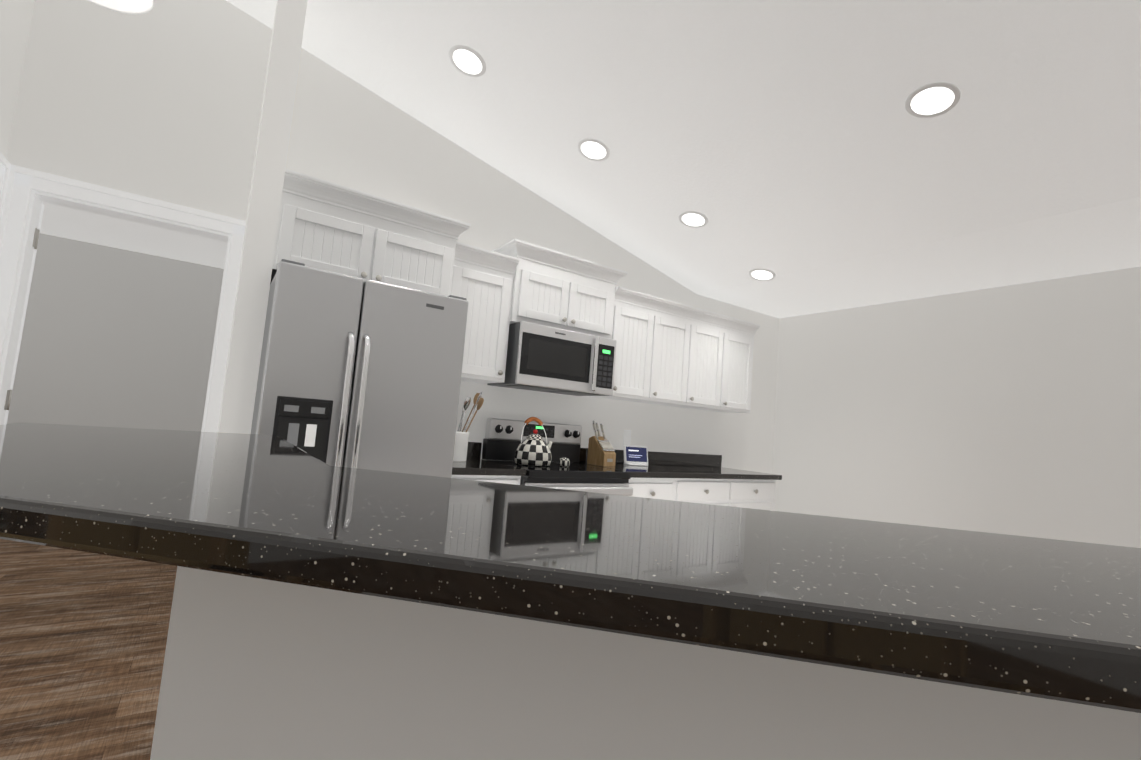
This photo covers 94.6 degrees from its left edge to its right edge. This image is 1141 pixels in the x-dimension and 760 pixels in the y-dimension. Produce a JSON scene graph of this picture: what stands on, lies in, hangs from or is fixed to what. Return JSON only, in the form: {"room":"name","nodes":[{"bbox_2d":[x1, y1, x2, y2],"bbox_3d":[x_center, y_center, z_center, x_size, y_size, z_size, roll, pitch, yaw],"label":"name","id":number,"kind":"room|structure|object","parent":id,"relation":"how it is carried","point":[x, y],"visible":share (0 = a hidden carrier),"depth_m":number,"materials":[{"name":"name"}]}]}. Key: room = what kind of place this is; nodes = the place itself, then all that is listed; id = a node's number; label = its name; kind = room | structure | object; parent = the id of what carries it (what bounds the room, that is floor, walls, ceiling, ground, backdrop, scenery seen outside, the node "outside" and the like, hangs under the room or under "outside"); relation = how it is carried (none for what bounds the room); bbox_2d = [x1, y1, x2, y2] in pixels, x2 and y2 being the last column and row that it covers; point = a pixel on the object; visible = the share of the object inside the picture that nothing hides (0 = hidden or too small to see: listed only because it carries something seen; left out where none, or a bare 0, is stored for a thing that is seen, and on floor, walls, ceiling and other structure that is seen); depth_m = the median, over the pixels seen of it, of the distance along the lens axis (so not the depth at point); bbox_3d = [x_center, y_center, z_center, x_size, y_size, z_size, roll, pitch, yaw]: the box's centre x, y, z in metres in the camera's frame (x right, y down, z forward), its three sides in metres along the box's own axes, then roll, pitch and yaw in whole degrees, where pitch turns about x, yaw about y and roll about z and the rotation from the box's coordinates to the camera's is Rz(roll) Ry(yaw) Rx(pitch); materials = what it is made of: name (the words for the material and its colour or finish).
{"room":"kitchen","nodes":[
{"label":"kitchen","id":0,"kind":"room"},
{"bbox_2d":[0,0,39,163],"bbox_3d":[-1.969,-0.739,1.399,0.120,3.750,2.040,8,-6,-34],"label":"wall","id":1,"kind":"structure","parent":0,"point":[17,17],"depth_m":2.27,"materials":[{"name":"white paint"}]},
{"bbox_2d":[0,539,176,759],"bbox_3d":[-1.409,1.199,1.139,10.800,0.060,11.600,8,-6,-34],"label":"floor","id":2,"kind":"structure","parent":0,"point":[83,638],"depth_m":2.36,"materials":[{"name":"brown wood"}]},
{"bbox_2d":[251,259,467,477],"bbox_3d":[-1.131,0.428,2.661,0.863,1.784,0.778,8,-6,-34],"label":"fridge","id":3,"kind":"object","parent":2,"relation":"on","point":[357,372],"visible":0.5,"depth_m":2.40,"materials":[{"name":"silver metal"}]},
{"bbox_2d":[451,474,520,484],"bbox_3d":[-0.665,0.962,3.093,0.457,0.876,0.606,8,-6,-34],"label":"base cabinet","id":4,"kind":"object","parent":2,"relation":"on","point":[477,477],"depth_m":2.89,"materials":[{"name":"white wood"}]},
{"bbox_2d":[452,458,525,477],"bbox_3d":[-0.619,0.508,3.117,0.460,0.038,0.644,8,-6,-34],"label":"countertop","id":5,"kind":"structure","parent":4,"relation":"on","point":[471,465],"depth_m":2.92,"materials":[{"name":"black stone"}]},
{"bbox_2d":[453,392,483,461],"bbox_3d":[-0.715,0.271,3.213,0.366,0.433,0.351,8,-6,-34],"label":"utensil crock","id":6,"kind":"object","parent":5,"relation":"on","point":[461,445],"visible":0.42,"depth_m":3.15,"materials":[{"name":"white ceramic"}]},
{"bbox_2d":[482,418,632,495],"bbox_3d":[-0.112,0.874,3.394,0.754,1.190,0.698,8,-6,-34],"label":"range","id":7,"kind":"object","parent":2,"relation":"on","point":[502,440],"visible":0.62,"depth_m":3.47,"materials":[{"name":"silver metal"}]},
{"bbox_2d":[514,417,552,466],"bbox_3d":[-0.217,0.388,3.351,0.263,0.303,0.236,8,-6,-34],"label":"kettle","id":8,"kind":"object","parent":7,"relation":"on","point":[533,449],"visible":1,"depth_m":3.26,"materials":[{"name":"ceramic"}]},
{"bbox_2d":[559,458,569,466],"bbox_3d":[-0.039,0.531,3.412,0.068,0.057,0.068,8,-6,-34],"label":"salt","id":9,"kind":"object","parent":7,"relation":"on","point":[564,462],"visible":1,"depth_m":3.38,"materials":[{"name":"ceramic"}]},
{"bbox_2d":[0,422,1140,759],"bbox_3d":[0.268,0.726,0.810,2.243,1.082,2.331,8,-6,-34],"label":"kitchen island","id":10,"kind":"object","parent":2,"relation":"on","point":[320,610],"visible":1,"depth_m":0.49,"materials":[{"name":"black stone"}]},
{"bbox_2d":[627,478,678,500],"bbox_3d":[0.348,1.102,3.772,0.460,0.876,0.606,8,-6,-34],"label":"base cabinet","id":11,"kind":"object","parent":2,"relation":"on","point":[654,488],"depth_m":3.59,"materials":[{"name":"white wood"}]},
{"bbox_2d":[679,478,775,510],"bbox_3d":[1.022,1.196,4.225,1.174,0.876,0.606,8,-6,-34],"label":"base cabinet","id":12,"kind":"object","parent":2,"relation":"on","point":[698,478],"depth_m":4.01,"materials":[{"name":"white wood"}]},
{"bbox_2d":[579,462,781,481],"bbox_3d":[0.877,0.715,4.122,1.636,0.038,0.644,8,-6,-34],"label":"countertop","id":13,"kind":"structure","parent":12,"relation":"on","point":[636,471],"depth_m":3.92,"materials":[{"name":"black stone"}]},
{"bbox_2d":[587,420,615,465],"bbox_3d":[0.227,0.460,3.856,0.120,0.320,0.195,9,-7,-42],"label":"knife block","id":14,"kind":"object","parent":13,"relation":"on","point":[601,451],"visible":1,"depth_m":3.81,"materials":[{"name":"brown wood"}]},
{"bbox_2d":[623,445,647,465],"bbox_3d":[0.517,0.592,4.125,0.210,0.149,0.100,7,-6,-22],"label":"smart display","id":15,"kind":"object","parent":13,"relation":"on","point":[636,455],"visible":1,"depth_m":4.12,"materials":[{"name":"white plastic"}]},
{"bbox_2d":[217,0,307,433],"bbox_3d":[-1.532,-0.600,2.566,0.115,3.750,0.590,8,-6,-34],"label":"wall","id":16,"kind":"structure","parent":0,"point":[278,108],"depth_m":2.34,"materials":[{"name":"white paint"}]},
{"bbox_2d":[0,0,779,473],"bbox_3d":[-1.557,-0.564,2.988,9.040,3.750,0.120,8,-6,-34],"label":"wall","id":17,"kind":"structure","parent":0,"point":[160,103],"depth_m":3.49,"materials":[{"name":"white paint"}]},
{"bbox_2d":[0,153,245,431],"bbox_3d":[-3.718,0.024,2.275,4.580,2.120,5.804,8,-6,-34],"label":"door frame","id":18,"kind":"structure","parent":17,"relation":"attached to","point":[18,184],"depth_m":2.43,"materials":[{"name":"white wood"}]},
{"bbox_2d":[270,168,461,295],"bbox_3d":[-1.148,-0.713,2.940,0.898,0.475,0.421,8,-6,-34],"label":"upper cabinet","id":19,"kind":"object","parent":17,"relation":"attached to","point":[323,224],"depth_m":2.74,"materials":[{"name":"white wood"}]},
{"bbox_2d":[454,244,517,383],"bbox_3d":[-0.642,-0.393,3.326,0.434,0.782,0.328,8,-6,-34],"label":"upper cabinet","id":20,"kind":"object","parent":17,"relation":"attached to","point":[485,277],"depth_m":3.22,"materials":[{"name":"white wood"}]},
{"bbox_2d":[498,240,621,343],"bbox_3d":[-0.105,-0.570,3.683,0.802,0.504,0.351,8,-6,-34],"label":"upper cabinet","id":21,"kind":"object","parent":17,"relation":"attached to","point":[552,288],"depth_m":3.51,"materials":[{"name":"white wood"}]},
{"bbox_2d":[487,321,615,395],"bbox_3d":[-0.110,-0.121,3.596,0.754,0.393,0.456,8,-6,-34],"label":"microwave","id":22,"kind":"object","parent":21,"relation":"attached to","point":[541,358],"visible":1,"depth_m":3.40,"materials":[{"name":"silver metal"}]},
{"bbox_2d":[467,442,721,465],"bbox_3d":[0.203,0.582,4.047,2.862,0.108,0.020,8,-6,-34],"label":"backsplash","id":23,"kind":"structure","parent":17,"relation":"attached to","point":[474,448],"depth_m":4.43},
{"bbox_2d":[623,430,630,444],"bbox_3d":[0.456,0.462,4.234,0.072,0.116,0.007,8,-6,-34],"label":"outlet","id":24,"kind":"object","parent":17,"relation":"attached to","point":[627,437],"visible":1,"depth_m":4.23,"materials":[{"name":"white plastic"}]},
{"bbox_2d":[589,288,665,403],"bbox_3d":[0.391,-0.250,4.020,0.460,0.782,0.328,8,-6,-34],"label":"upper cabinet","id":25,"kind":"object","parent":17,"relation":"attached to","point":[638,357],"depth_m":3.91,"materials":[{"name":"white wood"}]},
{"bbox_2d":[656,300,701,407],"bbox_3d":[0.693,-0.208,4.223,0.520,0.782,0.328,8,-6,-34],"label":"upper cabinet","id":26,"kind":"object","parent":17,"relation":"attached to","point":[673,353],"depth_m":4.14,"materials":[{"name":"white wood"}]},
{"bbox_2d":[689,309,733,411],"bbox_3d":[1.021,-0.163,4.444,0.524,0.782,0.328,8,-6,-34],"label":"upper cabinet","id":27,"kind":"object","parent":17,"relation":"attached to","point":[712,390],"depth_m":4.37,"materials":[{"name":"white wood"}]},
{"bbox_2d":[722,318,757,412],"bbox_3d":[1.335,-0.119,4.654,0.484,0.782,0.328,8,-6,-34],"label":"upper cabinet","id":28,"kind":"object","parent":17,"relation":"attached to","point":[742,335],"depth_m":4.57,"materials":[{"name":"white wood"}]},
{"bbox_2d":[40,0,1140,317],"bbox_3d":[-0.505,-1.466,1.607,9.040,1.462,10.840,8,-6,-34],"label":"ceiling","id":29,"kind":"structure","parent":0,"point":[804,156],"depth_m":2.71,"materials":[{"name":"white paint"}]},
{"bbox_2d":[88,0,152,14],"bbox_3d":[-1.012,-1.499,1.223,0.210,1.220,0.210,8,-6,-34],"label":"ceiling light","id":30,"kind":"object","parent":29,"relation":"hanging from","point":[136,7],"visible":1,"depth_m":1.26,"materials":[{"name":"white glass"}]},
{"bbox_2d":[449,45,485,76],"bbox_3d":[-0.538,-1.668,2.756,0.196,0.051,0.200,8,-6,-34],"label":"recessed light","id":31,"kind":"object","parent":29,"relation":"in","point":[467,60],"visible":1,"depth_m":2.75,"materials":[{"name":"white plastic"}]},
{"bbox_2d":[578,138,609,160],"bbox_3d":[0.140,-1.390,3.181,0.196,0.051,0.200,8,-6,-34],"label":"recessed light","id":32,"kind":"object","parent":29,"relation":"in","point":[593,149],"visible":1,"depth_m":3.17,"materials":[{"name":"white plastic"}]},
{"bbox_2d":[679,211,707,227],"bbox_3d":[0.844,-1.103,3.616,0.196,0.051,0.200,8,-6,-34],"label":"recessed light","id":33,"kind":"object","parent":29,"relation":"in","point":[693,219],"visible":1,"depth_m":3.61,"materials":[{"name":"white plastic"}]},
{"bbox_2d":[749,268,775,280],"bbox_3d":[1.492,-0.820,4.098,0.196,0.051,0.200,8,-6,-34],"label":"recessed light","id":34,"kind":"object","parent":29,"relation":"in","point":[761,274],"visible":1,"depth_m":4.09,"materials":[{"name":"white plastic"}]},
{"bbox_2d":[905,82,960,117],"bbox_3d":[1.560,-1.206,2.270,0.196,0.051,0.200,8,-6,-34],"label":"recessed light","id":35,"kind":"object","parent":29,"relation":"in","point":[933,99],"visible":1,"depth_m":2.26,"materials":[{"name":"white plastic"}]},
{"bbox_2d":[772,266,1140,547],"bbox_3d":[4.118,-0.164,2.507,0.120,3.750,6.990,8,-6,-34],"label":"wall","id":36,"kind":"structure","parent":0,"point":[1012,410],"depth_m":3.94,"materials":[{"name":"white paint"}]}
]}

